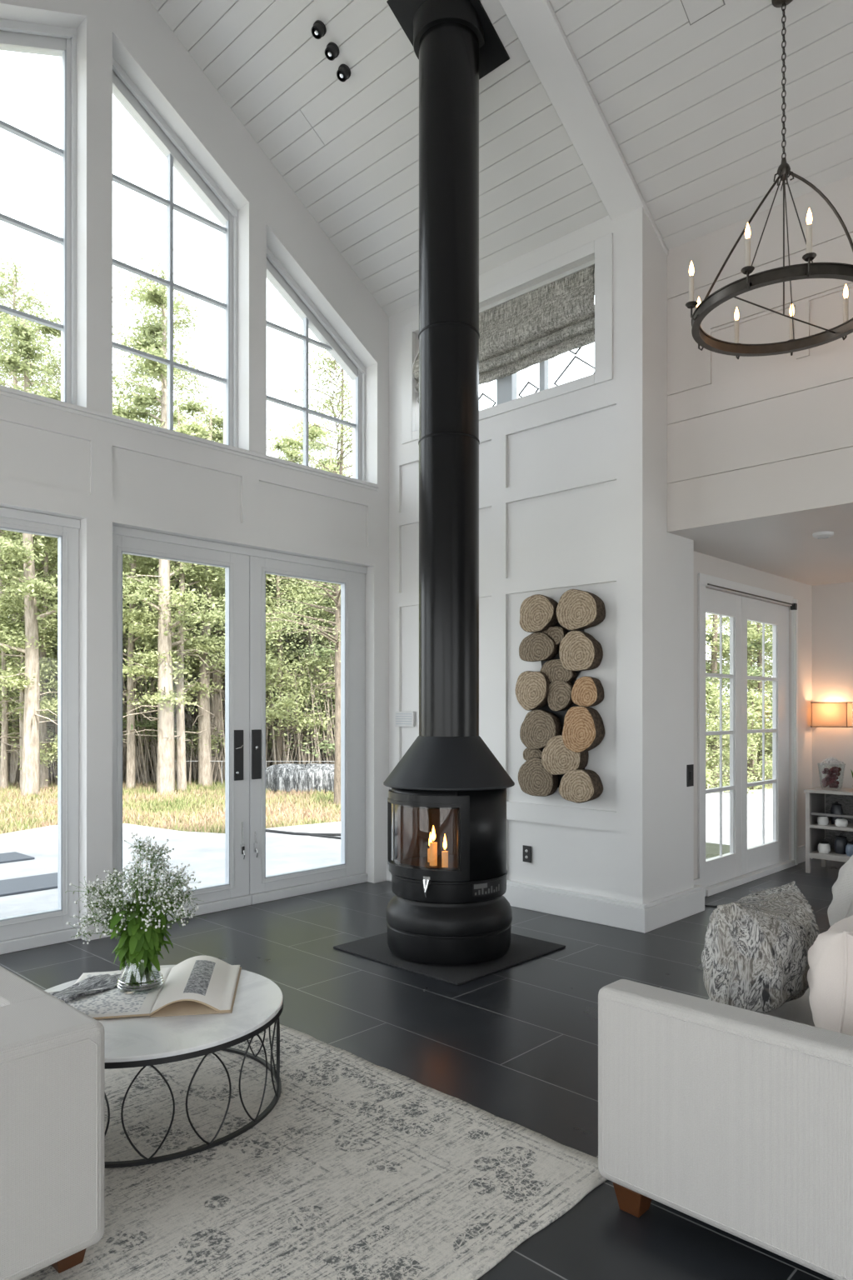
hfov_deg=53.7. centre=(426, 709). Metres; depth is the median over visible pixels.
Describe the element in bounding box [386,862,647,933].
baseboard
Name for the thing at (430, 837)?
pillar candle
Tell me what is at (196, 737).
tree
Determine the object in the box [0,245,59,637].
tree
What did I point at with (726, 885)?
trim
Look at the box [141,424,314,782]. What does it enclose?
tree
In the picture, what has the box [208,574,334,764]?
tree
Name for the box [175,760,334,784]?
railing
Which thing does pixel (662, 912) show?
baseboard
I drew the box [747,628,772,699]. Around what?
tree
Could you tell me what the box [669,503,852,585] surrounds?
ceiling
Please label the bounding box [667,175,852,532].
wall
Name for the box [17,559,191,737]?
tree
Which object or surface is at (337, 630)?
tree
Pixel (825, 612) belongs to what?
wall
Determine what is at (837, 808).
pot
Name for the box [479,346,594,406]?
window
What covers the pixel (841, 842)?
pot
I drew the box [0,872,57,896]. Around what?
stone slab
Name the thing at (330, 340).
window
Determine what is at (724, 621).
tree
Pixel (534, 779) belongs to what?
log round
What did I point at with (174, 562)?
tree
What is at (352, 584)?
door
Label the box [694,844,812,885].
baseboard
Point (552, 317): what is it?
roman shade
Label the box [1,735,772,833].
ground
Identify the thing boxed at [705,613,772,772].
tree
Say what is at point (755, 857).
door
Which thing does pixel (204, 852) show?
patio
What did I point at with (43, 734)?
tree
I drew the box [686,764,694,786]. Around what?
light switch
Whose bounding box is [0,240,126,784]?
tree
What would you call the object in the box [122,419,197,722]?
tree
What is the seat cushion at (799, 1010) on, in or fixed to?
on the sofa at (738, 1122)
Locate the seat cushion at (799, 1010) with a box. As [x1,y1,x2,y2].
[707,987,815,1026]
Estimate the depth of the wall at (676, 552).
5.61 m
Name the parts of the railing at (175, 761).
rail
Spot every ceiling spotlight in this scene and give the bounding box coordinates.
[311,20,326,39]
[325,41,339,60]
[336,64,350,81]
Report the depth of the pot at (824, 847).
7.21 m
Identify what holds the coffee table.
on the area rug
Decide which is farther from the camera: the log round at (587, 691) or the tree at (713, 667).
the tree at (713, 667)
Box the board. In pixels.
[538,621,584,787]
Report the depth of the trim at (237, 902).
6.19 m
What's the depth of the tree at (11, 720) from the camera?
17.72 m
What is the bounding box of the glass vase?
[116,961,164,994]
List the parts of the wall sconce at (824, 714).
shade trim, shade trim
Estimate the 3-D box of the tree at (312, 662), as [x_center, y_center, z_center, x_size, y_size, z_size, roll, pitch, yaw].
[-2.739,-1.728,19.001,4.024,6.560,3.921,0,0,34]
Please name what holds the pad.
on the floor
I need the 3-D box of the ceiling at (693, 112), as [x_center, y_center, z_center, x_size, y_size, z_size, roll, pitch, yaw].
[0.632,-3.725,2.108,8.600,2.448,6.520,0,0,44]
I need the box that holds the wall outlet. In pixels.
[523,845,531,862]
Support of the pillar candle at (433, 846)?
on the wood stove
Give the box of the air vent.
[395,711,414,726]
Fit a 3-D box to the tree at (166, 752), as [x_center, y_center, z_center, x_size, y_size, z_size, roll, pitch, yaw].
[-4.789,-3.016,15.723,3.921,9.139,4.024,0,0,-13]
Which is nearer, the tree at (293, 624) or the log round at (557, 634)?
the log round at (557, 634)
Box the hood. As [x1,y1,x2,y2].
[383,735,514,790]
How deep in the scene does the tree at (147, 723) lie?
17.63 m
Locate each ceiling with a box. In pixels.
[149,0,852,317]
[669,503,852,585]
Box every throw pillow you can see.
[701,880,819,1013]
[807,915,852,1035]
[827,855,852,925]
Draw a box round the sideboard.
[804,786,852,873]
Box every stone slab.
[0,851,34,863]
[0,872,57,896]
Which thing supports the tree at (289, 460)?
on the ground at (768, 787)
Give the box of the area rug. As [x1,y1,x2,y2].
[19,1022,608,1279]
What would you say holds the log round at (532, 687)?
on the log round at (538, 727)
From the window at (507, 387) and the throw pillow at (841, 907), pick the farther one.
the window at (507, 387)
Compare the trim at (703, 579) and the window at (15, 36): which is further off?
the trim at (703, 579)
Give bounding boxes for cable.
[705,905,718,907]
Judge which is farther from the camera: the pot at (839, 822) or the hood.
the pot at (839, 822)
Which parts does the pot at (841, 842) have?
lid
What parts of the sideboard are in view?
leg, panel, leg, rail, panel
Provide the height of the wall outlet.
0.116 m
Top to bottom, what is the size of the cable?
0.012 m
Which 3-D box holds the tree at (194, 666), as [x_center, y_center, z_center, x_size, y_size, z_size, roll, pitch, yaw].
[-4.781,-1.978,18.588,4.246,7.060,3.911,0,0,-35]
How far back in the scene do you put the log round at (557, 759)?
5.64 m
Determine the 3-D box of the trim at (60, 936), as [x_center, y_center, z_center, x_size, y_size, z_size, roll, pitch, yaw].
[-2.920,1.366,4.409,0.125,0.068,2.198,0,0,44]
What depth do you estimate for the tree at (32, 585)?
15.07 m
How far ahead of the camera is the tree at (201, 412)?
19.54 m
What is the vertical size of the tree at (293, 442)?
8.406 m
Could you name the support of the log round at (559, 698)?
on the log round at (538, 727)
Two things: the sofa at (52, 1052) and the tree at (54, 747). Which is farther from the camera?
the tree at (54, 747)
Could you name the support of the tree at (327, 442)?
on the ground at (768, 787)
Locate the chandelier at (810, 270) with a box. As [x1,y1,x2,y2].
[685,0,852,359]
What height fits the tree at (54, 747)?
5.648 m
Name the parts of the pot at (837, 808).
lid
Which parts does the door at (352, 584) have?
handle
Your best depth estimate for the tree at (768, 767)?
16.27 m
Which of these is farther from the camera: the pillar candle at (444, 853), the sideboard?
the sideboard
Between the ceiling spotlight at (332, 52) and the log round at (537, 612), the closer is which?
the ceiling spotlight at (332, 52)
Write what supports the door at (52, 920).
in the wall at (102, 475)
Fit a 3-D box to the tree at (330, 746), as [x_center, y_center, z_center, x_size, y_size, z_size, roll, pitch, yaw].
[-1.217,-1.356,18.296,4.609,5.814,4.303,0,0,-33]
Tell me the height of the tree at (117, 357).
10.402 m
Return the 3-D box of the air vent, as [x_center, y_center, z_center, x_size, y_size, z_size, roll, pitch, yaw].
[-0.177,0.073,6.817,0.210,0.124,0.022,0,0,44]
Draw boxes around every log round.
[515,670,551,710]
[518,757,558,796]
[519,632,559,661]
[520,594,558,632]
[520,709,562,749]
[523,748,543,760]
[540,659,576,682]
[541,735,589,774]
[542,626,567,644]
[547,679,574,711]
[556,589,605,630]
[559,630,603,670]
[559,769,603,803]
[562,705,604,753]
[571,676,604,706]
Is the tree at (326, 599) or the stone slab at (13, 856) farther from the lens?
the tree at (326, 599)
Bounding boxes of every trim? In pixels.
[0,385,379,490]
[0,506,367,574]
[0,926,80,954]
[112,873,367,930]
[401,232,613,444]
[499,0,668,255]
[698,572,798,896]
[705,860,795,896]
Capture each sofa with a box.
[0,965,104,1279]
[598,979,852,1279]
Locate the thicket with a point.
(142, 765)
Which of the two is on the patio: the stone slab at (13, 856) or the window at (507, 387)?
the stone slab at (13, 856)
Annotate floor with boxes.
[0,842,845,1279]
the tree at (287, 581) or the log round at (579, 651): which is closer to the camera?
the log round at (579, 651)
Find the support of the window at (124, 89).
in the wall at (102, 475)
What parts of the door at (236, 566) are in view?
handle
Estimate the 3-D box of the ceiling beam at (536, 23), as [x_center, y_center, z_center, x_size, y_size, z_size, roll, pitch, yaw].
[0.553,-3.873,4.640,0.235,1.748,2.770,0,0,44]
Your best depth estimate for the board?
5.77 m
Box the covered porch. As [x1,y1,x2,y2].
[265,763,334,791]
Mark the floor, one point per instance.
(518, 1043)
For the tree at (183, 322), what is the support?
on the ground at (768, 787)
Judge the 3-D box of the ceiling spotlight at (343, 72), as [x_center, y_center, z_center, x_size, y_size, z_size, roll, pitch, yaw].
[-0.523,-4.018,5.324,0.084,0.085,0.092,0,0,37]
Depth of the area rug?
2.50 m
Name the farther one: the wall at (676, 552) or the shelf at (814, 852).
the shelf at (814, 852)
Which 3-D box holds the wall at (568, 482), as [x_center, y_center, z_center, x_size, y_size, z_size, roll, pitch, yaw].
[0.598,-0.940,6.209,2.320,4.680,0.200,0,0,44]
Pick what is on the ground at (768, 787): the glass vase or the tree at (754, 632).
the tree at (754, 632)
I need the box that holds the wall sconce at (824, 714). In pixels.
[810,701,852,727]
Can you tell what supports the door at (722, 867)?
in the wall at (825, 612)
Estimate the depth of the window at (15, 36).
5.19 m
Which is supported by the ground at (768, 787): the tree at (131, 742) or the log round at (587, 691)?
the tree at (131, 742)
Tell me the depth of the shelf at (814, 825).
7.18 m
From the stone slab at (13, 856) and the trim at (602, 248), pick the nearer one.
the trim at (602, 248)
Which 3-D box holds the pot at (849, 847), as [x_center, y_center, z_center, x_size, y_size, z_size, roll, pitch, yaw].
[3.592,1.156,7.082,0.130,0.138,0.130,0,0,44]
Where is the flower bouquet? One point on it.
(142, 932)
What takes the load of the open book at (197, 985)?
on the coffee table
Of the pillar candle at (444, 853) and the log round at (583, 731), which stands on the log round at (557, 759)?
the log round at (583, 731)
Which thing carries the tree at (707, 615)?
on the ground at (768, 787)
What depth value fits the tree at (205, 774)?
16.90 m
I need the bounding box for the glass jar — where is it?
[817,756,845,789]
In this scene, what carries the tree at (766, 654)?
on the ground at (768, 787)
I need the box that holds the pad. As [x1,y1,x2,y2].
[333,932,565,985]
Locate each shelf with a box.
[810,820,852,831]
[810,848,850,862]
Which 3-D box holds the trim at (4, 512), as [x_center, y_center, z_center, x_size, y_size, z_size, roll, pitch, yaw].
[-2.097,-1.137,5.258,0.100,0.053,4.564,0,0,44]
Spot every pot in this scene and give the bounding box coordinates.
[817,811,829,824]
[818,839,830,853]
[830,801,843,824]
[834,833,848,854]
[835,818,848,826]
[845,840,852,856]
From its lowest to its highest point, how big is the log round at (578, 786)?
0.222 m
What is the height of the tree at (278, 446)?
10.534 m
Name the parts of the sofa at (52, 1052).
arm, leg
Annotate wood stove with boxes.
[383,0,514,964]
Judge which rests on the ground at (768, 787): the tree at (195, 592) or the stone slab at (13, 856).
the tree at (195, 592)
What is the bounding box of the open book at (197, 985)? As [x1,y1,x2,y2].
[61,955,241,1019]
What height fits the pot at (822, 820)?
0.108 m
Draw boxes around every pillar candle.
[427,832,432,862]
[430,825,437,865]
[441,835,448,867]
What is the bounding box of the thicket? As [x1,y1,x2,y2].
[0,626,334,784]
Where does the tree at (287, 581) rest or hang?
on the ground at (768, 787)
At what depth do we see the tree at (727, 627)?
20.68 m
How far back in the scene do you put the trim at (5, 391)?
5.50 m
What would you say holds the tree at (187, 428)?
on the ground at (768, 787)
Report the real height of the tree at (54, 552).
6.479 m
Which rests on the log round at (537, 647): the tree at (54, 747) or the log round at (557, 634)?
the log round at (557, 634)
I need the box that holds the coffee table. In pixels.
[45,965,283,1168]
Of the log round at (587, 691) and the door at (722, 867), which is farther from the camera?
the door at (722, 867)
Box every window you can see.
[0,18,76,404]
[112,56,237,447]
[266,246,365,481]
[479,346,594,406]
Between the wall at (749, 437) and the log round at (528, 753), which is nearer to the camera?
the wall at (749, 437)
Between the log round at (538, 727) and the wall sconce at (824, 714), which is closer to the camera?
the log round at (538, 727)
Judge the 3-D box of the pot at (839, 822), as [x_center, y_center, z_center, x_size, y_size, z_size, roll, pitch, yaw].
[3.519,0.955,7.151,0.100,0.060,0.100,0,0,44]
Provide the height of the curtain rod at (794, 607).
0.057 m
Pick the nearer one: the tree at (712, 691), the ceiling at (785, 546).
the ceiling at (785, 546)
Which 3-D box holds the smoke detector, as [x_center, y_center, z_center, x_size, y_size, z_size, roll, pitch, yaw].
[2.638,-1.159,5.609,0.132,0.031,0.132,0,0,44]
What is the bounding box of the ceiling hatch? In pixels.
[680,0,725,25]
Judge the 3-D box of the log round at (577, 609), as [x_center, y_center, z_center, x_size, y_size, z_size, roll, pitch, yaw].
[1.026,-0.663,5.589,0.323,0.274,0.133,0,0,44]
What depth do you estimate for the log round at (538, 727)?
5.79 m
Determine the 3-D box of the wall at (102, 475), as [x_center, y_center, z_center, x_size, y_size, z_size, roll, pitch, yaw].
[-2.450,-1.724,4.904,0.280,6.249,6.300,0,0,44]
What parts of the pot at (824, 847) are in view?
lid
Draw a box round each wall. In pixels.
[0,0,389,940]
[389,206,658,904]
[658,238,694,899]
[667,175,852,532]
[694,550,852,879]
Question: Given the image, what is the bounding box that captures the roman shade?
[412,259,594,403]
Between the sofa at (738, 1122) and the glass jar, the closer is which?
the sofa at (738, 1122)
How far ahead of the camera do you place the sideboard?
7.30 m
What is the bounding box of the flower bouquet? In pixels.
[65,830,202,989]
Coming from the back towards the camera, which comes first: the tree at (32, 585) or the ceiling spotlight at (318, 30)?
the tree at (32, 585)
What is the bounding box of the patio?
[0,789,772,918]
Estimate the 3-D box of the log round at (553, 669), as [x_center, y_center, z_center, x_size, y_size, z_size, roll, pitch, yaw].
[0.903,-0.262,5.750,0.271,0.167,0.071,0,0,44]
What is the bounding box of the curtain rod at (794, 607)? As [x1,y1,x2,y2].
[707,583,797,609]
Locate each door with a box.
[0,516,79,941]
[112,534,249,913]
[249,555,365,894]
[705,588,741,887]
[741,596,789,874]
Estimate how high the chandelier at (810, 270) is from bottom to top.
1.642 m
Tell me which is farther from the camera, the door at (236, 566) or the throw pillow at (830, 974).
the door at (236, 566)
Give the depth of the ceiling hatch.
4.37 m
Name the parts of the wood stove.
door glass, door, ceiling plate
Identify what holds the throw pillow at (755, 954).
on the sofa at (738, 1122)
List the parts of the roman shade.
pull cord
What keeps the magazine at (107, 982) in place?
on the coffee table
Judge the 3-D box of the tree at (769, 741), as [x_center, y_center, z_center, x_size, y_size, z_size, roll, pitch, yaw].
[7.498,0.503,17.713,2.013,2.568,2.492,0,0,30]
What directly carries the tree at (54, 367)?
on the ground at (768, 787)
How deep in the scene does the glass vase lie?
3.10 m
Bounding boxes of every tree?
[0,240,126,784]
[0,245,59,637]
[0,310,134,795]
[0,529,57,789]
[0,530,57,781]
[0,530,57,789]
[0,534,126,789]
[0,540,126,785]
[0,552,184,729]
[4,317,175,722]
[8,562,154,754]
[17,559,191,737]
[40,408,217,789]
[53,357,156,647]
[54,269,269,794]
[112,247,276,718]
[122,406,224,791]
[122,412,223,664]
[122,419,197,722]
[122,560,224,763]
[122,561,200,724]
[122,568,304,764]
[135,393,294,785]
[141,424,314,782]
[152,592,214,727]
[175,574,332,762]
[181,333,352,806]
[187,624,324,726]
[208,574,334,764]
[221,440,334,759]
[265,416,339,747]
[265,455,351,754]
[265,575,334,764]
[267,435,293,462]
[267,580,334,755]
[267,580,335,757]
[283,599,334,721]
[293,433,350,642]
[304,661,334,744]
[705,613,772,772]
[705,614,772,772]
[705,614,772,782]
[705,615,729,699]
[705,615,772,699]
[705,615,772,771]
[705,677,768,794]
[707,685,772,789]
[747,625,772,693]
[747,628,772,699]
[747,682,772,779]
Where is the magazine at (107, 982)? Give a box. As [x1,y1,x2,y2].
[48,974,125,1002]
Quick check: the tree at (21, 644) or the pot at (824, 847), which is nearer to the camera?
the pot at (824, 847)
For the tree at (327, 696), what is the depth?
17.66 m
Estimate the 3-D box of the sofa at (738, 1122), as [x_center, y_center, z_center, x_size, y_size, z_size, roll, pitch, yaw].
[1.716,1.090,3.001,0.948,0.620,2.603,0,0,44]
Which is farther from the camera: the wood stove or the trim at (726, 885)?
the trim at (726, 885)
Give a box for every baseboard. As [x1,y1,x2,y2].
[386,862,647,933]
[644,885,704,931]
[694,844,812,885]
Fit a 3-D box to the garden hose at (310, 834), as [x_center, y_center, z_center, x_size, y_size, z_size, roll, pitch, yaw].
[-0.790,1.485,9.790,1.304,0.028,0.188,0,0,16]
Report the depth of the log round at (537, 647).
5.80 m
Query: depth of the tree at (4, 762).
16.17 m
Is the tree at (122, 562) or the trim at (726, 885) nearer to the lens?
the trim at (726, 885)
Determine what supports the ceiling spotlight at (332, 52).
attached to the ceiling at (693, 112)
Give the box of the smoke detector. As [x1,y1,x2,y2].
[812,530,834,539]
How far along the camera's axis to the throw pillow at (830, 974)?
2.37 m
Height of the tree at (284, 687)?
7.060 m
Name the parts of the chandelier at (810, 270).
bulb, bulb, bulb, arm, bulb, arm, chain, rod, arm, bulb, arm, bulb, arm, bulb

